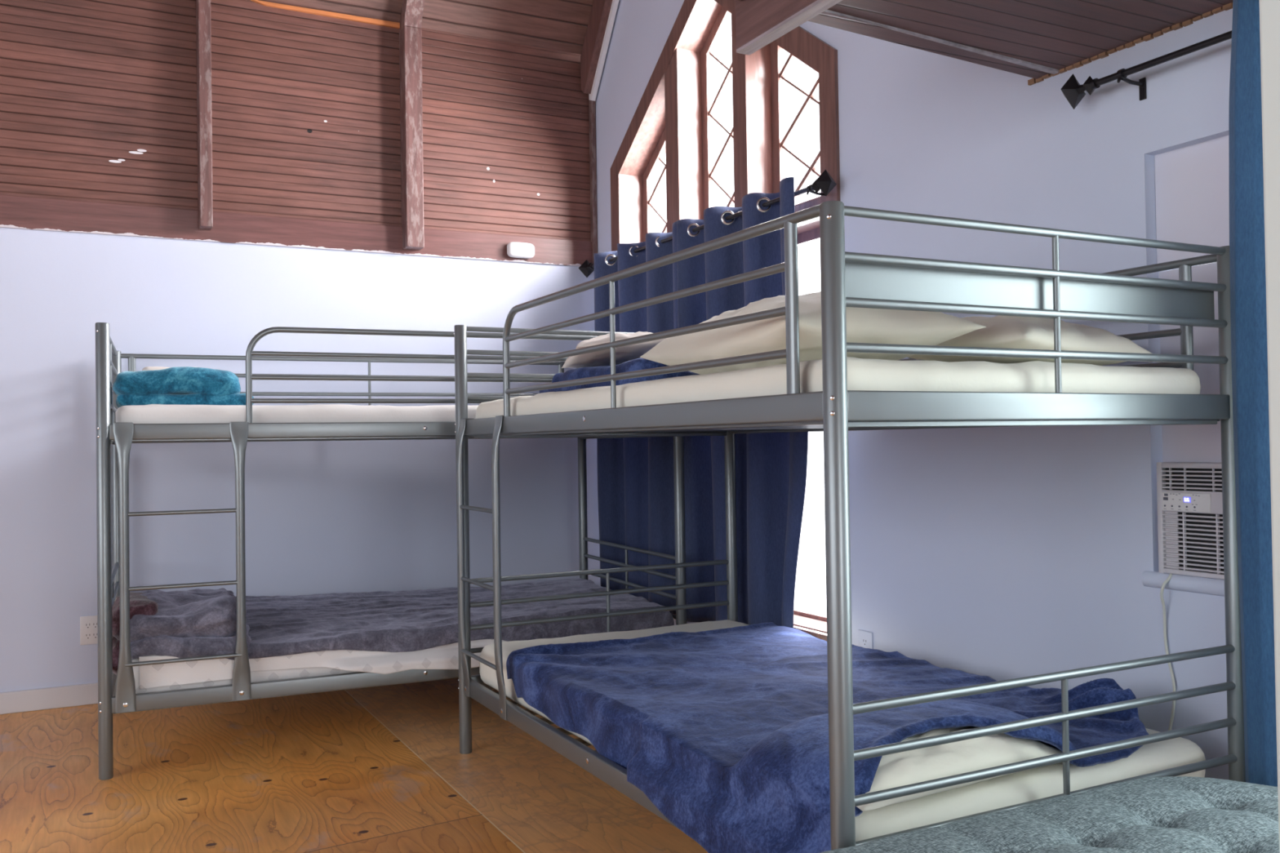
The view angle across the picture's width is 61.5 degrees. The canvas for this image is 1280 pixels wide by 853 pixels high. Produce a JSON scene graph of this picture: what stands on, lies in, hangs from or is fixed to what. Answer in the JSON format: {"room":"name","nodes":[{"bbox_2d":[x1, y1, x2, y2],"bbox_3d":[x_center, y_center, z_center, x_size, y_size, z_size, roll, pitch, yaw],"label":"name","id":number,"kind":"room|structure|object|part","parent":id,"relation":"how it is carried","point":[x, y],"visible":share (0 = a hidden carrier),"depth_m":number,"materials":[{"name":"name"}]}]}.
{"room":"dormitory","nodes":[
{"label":"dormitory","id":0,"kind":"room"},
{"bbox_2d":[0,0,600,692],"bbox_3d":[-2.853,-0.386,4.416,6.220,3.130,0.200,0,-1,-27],"label":"wall","id":1,"kind":"structure","parent":0,"point":[360,516],"depth_m":4.92,"materials":[{"name":"paint"}]},
{"bbox_2d":[0,682,97,714],"bbox_3d":[-2.873,1.133,4.258,6.018,0.088,0.024,0,-1,-27],"label":"baseboard","id":2,"kind":"structure","parent":1,"relation":"attached to","point":[55,697],"depth_m":4.46,"materials":[{"name":"white paint"}]},
{"bbox_2d":[80,615,97,644],"bbox_3d":[-2.307,0.861,4.556,0.115,0.120,0.007,0,-1,-27],"label":"wall outlet","id":3,"kind":"object","parent":1,"relation":"attached to","point":[88,624],"visible":0.56,"depth_m":4.54,"materials":[{"name":"white plastic"}]},
{"bbox_2d":[195,0,213,230],"bbox_3d":[-1.482,-2.905,3.880,0.052,4.020,2.136,0,-1,-27],"label":"ceiling beam","id":4,"kind":"structure","parent":1,"relation":"attached to","point":[205,203],"depth_m":4.72,"materials":[{"name":"brown wood"}]},
{"bbox_2d":[0,194,591,266],"bbox_3d":[-2.936,-0.883,4.349,6.018,0.135,0.162,0,-1,-27],"label":"trim","id":5,"kind":"structure","parent":1,"relation":"attached to","point":[23,212],"depth_m":4.90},
{"bbox_2d":[250,0,399,28],"bbox_3d":[-1.471,-1.939,5.057,0.684,0.024,0.024,0,-1,-27],"label":"trim","id":6,"kind":"structure","parent":1,"relation":"attached to","point":[344,16],"depth_m":5.06,"materials":[{"name":"orange wood"}]},
{"bbox_2d":[399,0,424,250],"bbox_3d":[-0.655,-2.899,4.310,0.085,4.045,2.136,0,-1,-27],"label":"ceiling beam","id":7,"kind":"structure","parent":1,"relation":"attached to","point":[411,20],"depth_m":5.15,"materials":[{"name":"brown wood"}]},
{"bbox_2d":[506,241,534,258],"bbox_3d":[-0.603,-0.893,5.445,0.146,0.080,0.047,0,-1,-27],"label":"smoke detector","id":8,"kind":"object","parent":1,"relation":"attached to","point":[514,249],"visible":1,"depth_m":5.43,"materials":[{"name":"white plastic"}]},
{"bbox_2d":[580,0,612,93],"bbox_3d":[0.173,-3.321,4.742,0.040,3.115,2.121,0,-1,-27],"label":"trim","id":9,"kind":"structure","parent":1,"relation":"attached to","point":[600,11],"depth_m":5.53,"materials":[{"name":"brown wood"}]},
{"bbox_2d":[0,677,707,852],"bbox_3d":[-0.817,1.143,0.525,6.220,0.100,8.930,0,-1,-27],"label":"floor","id":10,"kind":"structure","parent":0,"point":[382,769],"depth_m":3.42,"materials":[{"name":"brown wood"}]},
{"bbox_2d":[94,322,686,780],"bbox_3d":[-1.018,0.404,4.448,2.143,1.494,1.166,-1,-1,-24],"label":"bunk bed","id":11,"kind":"object","parent":10,"relation":"on","point":[117,694],"visible":0.59,"depth_m":3.73,"materials":[{"name":"silver metal"}]},
{"bbox_3d":[-1.756,0.405,3.525,0.043,1.490,0.043,-1,-1,-24],"label":"post","id":12,"kind":"part","parent":11,"relation":"part of","materials":[{"name":"silver metal"}]},
{"bbox_3d":[-1.973,0.925,4.022,0.022,0.055,1.069,-1,-1,-24],"label":"rail","id":13,"kind":"part","parent":11,"relation":"part of","materials":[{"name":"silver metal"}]},
{"bbox_3d":[-2.205,0.426,4.534,0.043,1.490,0.043,-1,-1,-24],"label":"post","id":14,"kind":"part","parent":11,"relation":"part of","materials":[{"name":"silver metal"}]},
{"bbox_2d":[132,657,355,693],"bbox_3d":[-1.017,0.845,4.448,2.033,0.149,1.053,-1,-1,-24],"label":"mattress","id":15,"kind":"object","parent":11,"relation":"on","point":[260,676],"visible":0.09,"depth_m":3.74,"materials":[{"name":"white fabric"}]},
{"bbox_2d":[111,591,158,675],"bbox_3d":[-1.777,0.724,3.764,0.179,0.268,0.397,-1,-1,-24],"label":"blanket","id":16,"kind":"object","parent":15,"relation":"on","point":[140,604],"visible":0.38,"depth_m":3.62,"materials":[{"name":"fabric"}]},
{"bbox_2d":[129,586,251,659],"bbox_3d":[-1.649,0.703,3.906,0.434,0.224,0.645,-1,-1,-24],"label":"pillow","id":17,"kind":"object","parent":15,"relation":"on","point":[197,622],"visible":0.78,"depth_m":3.66,"materials":[{"name":"grey fabric"}]},
{"bbox_2d":[138,639,506,689],"bbox_3d":[-0.800,0.830,4.004,1.930,0.140,0.177,-1,-1,-24],"label":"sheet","id":18,"kind":"object","parent":15,"relation":"on","point":[445,656],"visible":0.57,"depth_m":3.81,"materials":[{"name":"white fabric"}]},
{"bbox_2d":[213,577,674,660],"bbox_3d":[-0.862,0.887,4.498,1.788,0.360,1.082,-1,-1,-24],"label":"blanket","id":19,"kind":"object","parent":15,"relation":"on","point":[387,621],"visible":0.69,"depth_m":4.22,"materials":[{"name":"grey fabric"}]},
{"bbox_3d":[-0.807,0.013,3.966,2.065,0.059,0.042,-1,-1,-24],"label":"rail","id":20,"kind":"part","parent":11,"relation":"part of","materials":[{"name":"silver metal"}]},
{"bbox_3d":[-0.793,0.908,3.953,2.065,0.059,0.042,-1,-1,-24],"label":"rail","id":21,"kind":"part","parent":11,"relation":"part of","materials":[{"name":"silver metal"}]},
{"bbox_2d":[115,404,478,423],"bbox_3d":[-1.029,-0.025,4.462,2.034,0.100,1.054,-1,-1,-24],"label":"mattress","id":22,"kind":"object","parent":11,"relation":"on","point":[151,413],"visible":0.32,"depth_m":3.80,"materials":[{"name":"white fabric"}]},
{"bbox_2d":[112,366,253,407],"bbox_3d":[-1.693,-0.128,3.987,0.462,0.158,0.561,-1,-1,-24],"label":"blanket","id":23,"kind":"object","parent":22,"relation":"on","point":[175,385],"visible":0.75,"depth_m":3.74,"materials":[{"name":"teal fabric"}]},
{"bbox_2d":[142,366,195,370],"bbox_3d":[-1.741,-0.191,4.060,0.256,0.063,0.345,-1,-1,-24],"label":"pillow","id":24,"kind":"object","parent":23,"relation":"on","point":[147,368],"visible":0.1,"depth_m":3.88,"materials":[{"name":"beige fabric"}]},
{"bbox_3d":[-1.250,0.034,4.962,2.065,0.059,0.032,-1,-1,-24],"label":"rail","id":25,"kind":"part","parent":11,"relation":"part of","materials":[{"name":"silver metal"}]},
{"bbox_3d":[-1.257,-0.307,4.971,2.065,0.020,0.020,-1,-1,-24],"label":"guard rail","id":26,"kind":"part","parent":11,"relation":"part of","materials":[{"name":"silver metal"}]},
{"bbox_3d":[-0.612,-0.183,4.046,1.641,0.344,0.021,-1,-1,-24],"label":"guard rail","id":27,"kind":"part","parent":11,"relation":"part of","materials":[{"name":"silver metal"}]},
{"bbox_3d":[-0.286,0.409,5.387,0.043,1.490,0.043,-1,-1,-24],"label":"post","id":28,"kind":"part","parent":11,"relation":"part of","materials":[{"name":"silver metal"}]},
{"bbox_3d":[-0.075,0.018,4.885,0.039,0.066,1.069,-1,-1,-24],"label":"rail","id":29,"kind":"part","parent":11,"relation":"part of","materials":[{"name":"silver metal"}]},
{"bbox_3d":[0.162,0.388,4.378,0.043,1.490,0.043,-1,-1,-24],"label":"post","id":30,"kind":"part","parent":11,"relation":"part of","materials":[{"name":"silver metal"}]},
{"bbox_2d":[453,200,1245,850],"bbox_3d":[0.348,0.364,3.076,1.166,1.494,2.143,0,-1,-27],"label":"bunk bed","id":31,"kind":"object","parent":10,"relation":"on","point":[847,279],"visible":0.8,"depth_m":2.21,"materials":[{"name":"silver metal"}]},
{"bbox_3d":[-0.618,0.391,3.757,0.043,1.490,0.043,0,-1,-27],"label":"post","id":32,"kind":"part","parent":31,"relation":"part of","materials":[{"name":"silver metal"}]},
{"bbox_3d":[-0.120,0.896,4.004,1.069,0.055,0.022,0,-1,-27],"label":"rail","id":33,"kind":"part","parent":31,"relation":"part of","materials":[{"name":"silver metal"}]},
{"bbox_3d":[-0.118,0.881,2.822,0.042,0.059,2.065,0,-1,-27],"label":"rail","id":34,"kind":"part","parent":31,"relation":"part of","materials":[{"name":"silver metal"}]},
{"bbox_3d":[-0.130,0.007,4.009,1.069,0.066,0.039,0,-1,-27],"label":"rail","id":35,"kind":"part","parent":31,"relation":"part of","materials":[{"name":"silver metal"}]},
{"bbox_3d":[-0.131,-0.014,2.835,0.042,0.059,2.065,0,-1,-27],"label":"rail","id":36,"kind":"part","parent":31,"relation":"part of","materials":[{"name":"silver metal"}]},
{"bbox_3d":[-0.044,-0.211,2.646,0.021,0.344,1.641,0,-1,-27],"label":"guard rail","id":37,"kind":"part","parent":31,"relation":"part of","materials":[{"name":"silver metal"}]},
{"bbox_3d":[0.361,0.383,4.266,0.043,1.490,0.043,0,-1,-27],"label":"post","id":38,"kind":"part","parent":31,"relation":"part of","materials":[{"name":"silver metal"}]},
{"bbox_3d":[0.351,0.349,1.894,0.043,1.490,0.043,0,-1,-27],"label":"post","id":39,"kind":"part","parent":31,"relation":"part of","materials":[{"name":"silver metal"}]},
{"bbox_2d":[475,356,1200,418],"bbox_3d":[0.349,-0.066,3.090,1.056,0.105,2.037,0,-1,-27],"label":"mattress","id":40,"kind":"object","parent":31,"relation":"on","point":[863,374],"visible":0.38,"depth_m":2.24,"materials":[{"name":"white fabric"}]},
{"bbox_2d":[539,357,699,393],"bbox_3d":[-0.007,-0.139,3.281,0.360,0.105,0.775,0,-1,-27],"label":"blanket","id":41,"kind":"object","parent":40,"relation":"on","point":[637,364],"visible":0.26,"depth_m":3.07,"materials":[{"name":"blue fabric"}]},
{"bbox_2d":[561,331,666,368],"bbox_3d":[-0.067,-0.241,3.375,0.319,0.094,0.480,-1,-1,-9],"label":"pillow","id":42,"kind":"object","parent":41,"relation":"on","point":[624,353],"visible":0.57,"depth_m":3.22,"materials":[{"name":"beige fabric"}]},
{"bbox_2d":[639,291,986,374],"bbox_3d":[0.358,-0.214,2.558,0.460,0.194,0.860,-1,-1,-19],"label":"pillow","id":43,"kind":"object","parent":40,"relation":"on","point":[864,325],"visible":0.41,"depth_m":2.23,"materials":[{"name":"white fabric"}]},
{"bbox_2d":[907,315,1151,365],"bbox_3d":[0.869,-0.198,2.531,0.459,0.134,0.460,0,-1,-31],"label":"pillow","id":44,"kind":"object","parent":40,"relation":"on","point":[1000,331],"visible":0.5,"depth_m":2.36,"materials":[{"name":"white fabric"}]},
{"bbox_2d":[479,619,1205,841],"bbox_3d":[0.362,0.802,3.077,1.054,0.153,2.035,0,-1,-27],"label":"mattress","id":45,"kind":"object","parent":31,"relation":"on","point":[1006,790],"visible":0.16,"depth_m":2.23,"materials":[{"name":"white fabric"}]},
{"bbox_2d":[506,622,1148,852],"bbox_3d":[0.401,0.771,2.934,1.112,0.335,1.769,0,-1,-27],"label":"blanket","id":46,"kind":"object","parent":45,"relation":"on","point":[725,731],"visible":0.89,"depth_m":2.62,"materials":[{"name":"blue fabric"}]},
{"bbox_2d":[856,725,1062,811],"bbox_3d":[0.583,0.665,2.194,0.600,0.105,0.270,0,-1,-31],"label":"pillow","id":47,"kind":"object","parent":45,"relation":"on","point":[929,763],"visible":0.34,"depth_m":2.09,"materials":[{"name":"white fabric"}]},
{"bbox_3d":[0.837,-0.021,3.338,0.032,0.059,2.065,0,-1,-27],"label":"rail","id":48,"kind":"part","parent":31,"relation":"part of","materials":[{"name":"silver metal"}]},
{"bbox_3d":[0.822,-0.265,2.176,1.061,0.076,0.002,0,-1,-27],"label":"panel","id":49,"kind":"part","parent":31,"relation":"part of","materials":[{"name":"silver metal"}]},
{"bbox_3d":[0.831,-0.034,2.162,1.069,0.066,0.039,0,-1,-27],"label":"rail","id":50,"kind":"part","parent":31,"relation":"part of","materials":[{"name":"silver metal"}]},
{"bbox_3d":[0.835,-0.362,3.345,0.020,0.020,2.065,0,-1,-27],"label":"guard rail","id":51,"kind":"part","parent":31,"relation":"part of","materials":[{"name":"silver metal"}]},
{"bbox_3d":[1.330,0.342,2.404,0.043,1.490,0.043,0,-1,-27],"label":"post","id":52,"kind":"part","parent":31,"relation":"part of","materials":[{"name":"silver metal"}]},
{"bbox_2d":[819,776,1279,852],"bbox_3d":[0.862,0.884,1.704,1.170,0.399,0.713,0,-1,-27],"label":"futon","id":53,"kind":"object","parent":10,"relation":"on","point":[1159,814],"visible":0.99,"depth_m":1.87,"materials":[{"name":"grey fabric"}]},
{"bbox_2d":[258,0,593,54],"bbox_3d":[-2.498,-3.478,3.471,6.020,3.055,2.326,0,-1,-27],"label":"ceiling","id":54,"kind":"structure","parent":0,"point":[562,25],"depth_m":5.39,"materials":[{"name":"brown wood"}]},
{"bbox_2d":[595,0,1232,779],"bbox_3d":[1.808,-1.960,1.957,0.200,6.065,8.926,0,-1,-27],"label":"wall","id":55,"kind":"structure","parent":0,"point":[998,553],"depth_m":3.15,"materials":[{"name":"paint"}]},
{"bbox_2d":[588,96,597,263],"bbox_3d":[-0.247,-1.331,5.665,0.026,0.985,0.034,0,-1,-27],"label":"trim","id":56,"kind":"structure","parent":55,"relation":"attached to","point":[592,104],"depth_m":5.65,"materials":[{"name":"brown wood"}]},
{"bbox_2d":[588,0,618,101],"bbox_3d":[0.206,-3.228,4.748,0.024,3.000,2.106,0,-1,-27],"label":"trim","id":57,"kind":"structure","parent":55,"relation":"attached to","point":[614,6],"depth_m":5.51,"materials":[{"name":"white paint"}]},
{"bbox_2d":[577,169,836,277],"bbox_3d":[0.204,-0.836,4.696,0.129,0.103,2.080,0,-1,-27],"label":"curtain rod","id":58,"kind":"object","parent":55,"relation":"attached to","point":[824,182],"visible":0.66,"depth_m":3.95,"materials":[{"name":"black metal"}]},
{"bbox_2d":[593,221,691,613],"bbox_3d":[0.017,-0.017,5.036,0.120,1.722,0.960,0,-1,-27],"label":"curtain","id":59,"kind":"object","parent":58,"relation":"hanging from","point":[636,479],"visible":0.49,"depth_m":5.08,"materials":[{"name":"blue fabric"}]},
{"bbox_2d":[676,177,808,627],"bbox_3d":[0.422,-0.036,4.252,0.121,1.726,0.902,0,-1,-27],"label":"curtain","id":60,"kind":"object","parent":58,"relation":"hanging from","point":[771,468],"visible":0.65,"depth_m":4.31,"materials":[{"name":"blue fabric"}]},
{"bbox_2d":[610,0,839,641],"bbox_3d":[0.346,-0.576,4.691,0.192,2.871,1.840,0,-1,-27],"label":"window","id":61,"kind":"structure","parent":55,"relation":"in","point":[673,117],"depth_m":4.83,"materials":[{"name":"brown wood"}]},
{"bbox_3d":[0.136,-1.220,5.258,0.032,0.810,0.475,0,-1,-27],"label":"sash","id":62,"kind":"part","parent":61,"relation":"part of","materials":[{"name":"brown wood"}]},
{"bbox_3d":[0.405,-1.360,4.739,0.032,1.068,0.460,0,-1,-27],"label":"sash","id":63,"kind":"part","parent":61,"relation":"part of","materials":[{"name":"brown wood"}]},
{"bbox_3d":[0.673,-1.250,4.225,0.032,0.825,0.495,0,-1,-27],"label":"sash","id":64,"kind":"part","parent":61,"relation":"part of","materials":[{"name":"brown wood"}]},
{"bbox_3d":[0.361,0.786,4.669,0.180,0.035,1.800,0,-1,-27],"label":"sill","id":65,"kind":"part","parent":61,"relation":"part of","materials":[{"name":"brown wood"}]},
{"bbox_3d":[0.692,-0.005,4.207,0.032,1.525,0.495,0,-1,-27],"label":"sash","id":66,"kind":"part","parent":61,"relation":"part of","materials":[{"name":"brown wood"}]},
{"bbox_2d":[857,629,873,648],"bbox_3d":[0.784,0.769,3.739,0.007,0.115,0.075,0,-1,-27],"label":"wall outlet","id":67,"kind":"object","parent":55,"relation":"attached to","point":[864,637],"visible":0.5,"depth_m":3.74,"materials":[{"name":"plastic"}]},
{"bbox_2d":[824,9,1058,74],"bbox_3d":[0.780,-0.982,2.741,0.910,0.006,0.020,0,-1,-33],"label":"trim","id":68,"kind":"structure","parent":55,"relation":"attached to","point":[1051,70],"depth_m":2.78,"materials":[{"name":"paint"}]},
{"bbox_2d":[1027,2,1232,85],"bbox_3d":[1.273,-0.990,2.768,0.014,0.016,0.697,0,-1,-27],"label":"trim","id":69,"kind":"structure","parent":55,"relation":"attached to","point":[1228,6],"depth_m":2.76,"materials":[{"name":"brown wood"}]},
{"bbox_2d":[1060,30,1231,109],"bbox_3d":[1.405,-0.894,2.391,0.127,0.103,1.110,0,-1,-27],"label":"curtain rod","id":70,"kind":"object","parent":55,"relation":"attached to","point":[1073,92],"visible":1,"depth_m":2.73,"materials":[{"name":"black metal"}]},
{"bbox_2d":[1228,0,1277,786],"bbox_3d":[1.417,0.018,2.269,0.079,2.070,0.318,0,-1,-35],"label":"curtain","id":71,"kind":"object","parent":70,"relation":"hanging from","point":[1248,314],"visible":0.81,"depth_m":2.34,"materials":[{"name":"blue fabric"}]},
{"bbox_2d":[1141,570,1224,596],"bbox_3d":[1.408,0.384,2.534,0.032,0.040,0.492,0,-1,-27],"label":"trim","id":72,"kind":"structure","parent":55,"relation":"attached to","point":[1204,585],"depth_m":2.64,"materials":[{"name":"paint"}]},
{"bbox_2d":[1156,462,1224,730],"bbox_3d":[1.494,0.476,2.653,0.331,0.778,0.603,0,-1,-27],"label":"air conditioner","id":73,"kind":"object","parent":55,"relation":"attached to","point":[1189,494],"visible":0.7,"depth_m":2.65,"materials":[{"name":"grey plastic"}]},
{"bbox_3d":[1.277,0.619,2.751,0.034,0.501,0.188,0,-1,-27],"label":"power cord","id":74,"kind":"part","parent":73,"relation":"part of","materials":[{"name":"white plastic"}]},
{"bbox_3d":[1.343,0.186,2.645,0.004,0.046,0.131,0,-1,-27],"label":"control panel","id":75,"kind":"part","parent":73,"relation":"part of","materials":[{"name":"white plastic"}]},
{"bbox_3d":[1.542,0.225,2.591,0.300,0.279,0.440,0,-1,-27],"label":"casing","id":76,"kind":"part","parent":73,"relation":"part of","materials":[{"name":"grey plastic"}]},
{"bbox_2d":[1162,511,1223,573],"bbox_3d":[1.415,0.281,2.525,0.014,0.143,0.416,0,-1,-27],"label":"grille","id":77,"kind":"object","parent":73,"relation":"attached to","point":[1193,541],"depth_m":2.64,"materials":[{"name":"grey plastic"}]},
{"bbox_2d":[1154,135,1229,462],"bbox_3d":[1.449,-0.308,2.560,0.022,0.790,0.472,0,-1,-27],"label":"window","id":78,"kind":"structure","parent":55,"relation":"in","point":[1192,198],"depth_m":2.67,"materials":[{"name":"white"}]},
{"bbox_2d":[807,0,1232,79],"bbox_3d":[2.053,-1.052,0.283,0.917,0.026,5.766,0,-1,-27],"label":"ceiling","id":79,"kind":"structure","parent":0,"point":[1057,34],"depth_m":2.63,"materials":[{"name":"brown wood"}]},
{"bbox_2d":[735,0,842,55],"bbox_3d":[1.582,-1.120,0.146,0.041,0.260,5.755,0,-1,-27],"label":"trim","id":80,"kind":"structure","parent":79,"relation":"attached to","point":[758,23],"depth_m":2.57,"materials":[{"name":"brown wood"}]},
{"bbox_2d":[1258,0,1279,852],"bbox_3d":[1.300,-0.244,0.206,0.100,2.600,2.357,0,-1,-27],"label":"wall partition","id":81,"kind":"structure","parent":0,"point":[1269,10],"depth_m":1.22,"materials":[{"name":"white paint"}]}
]}

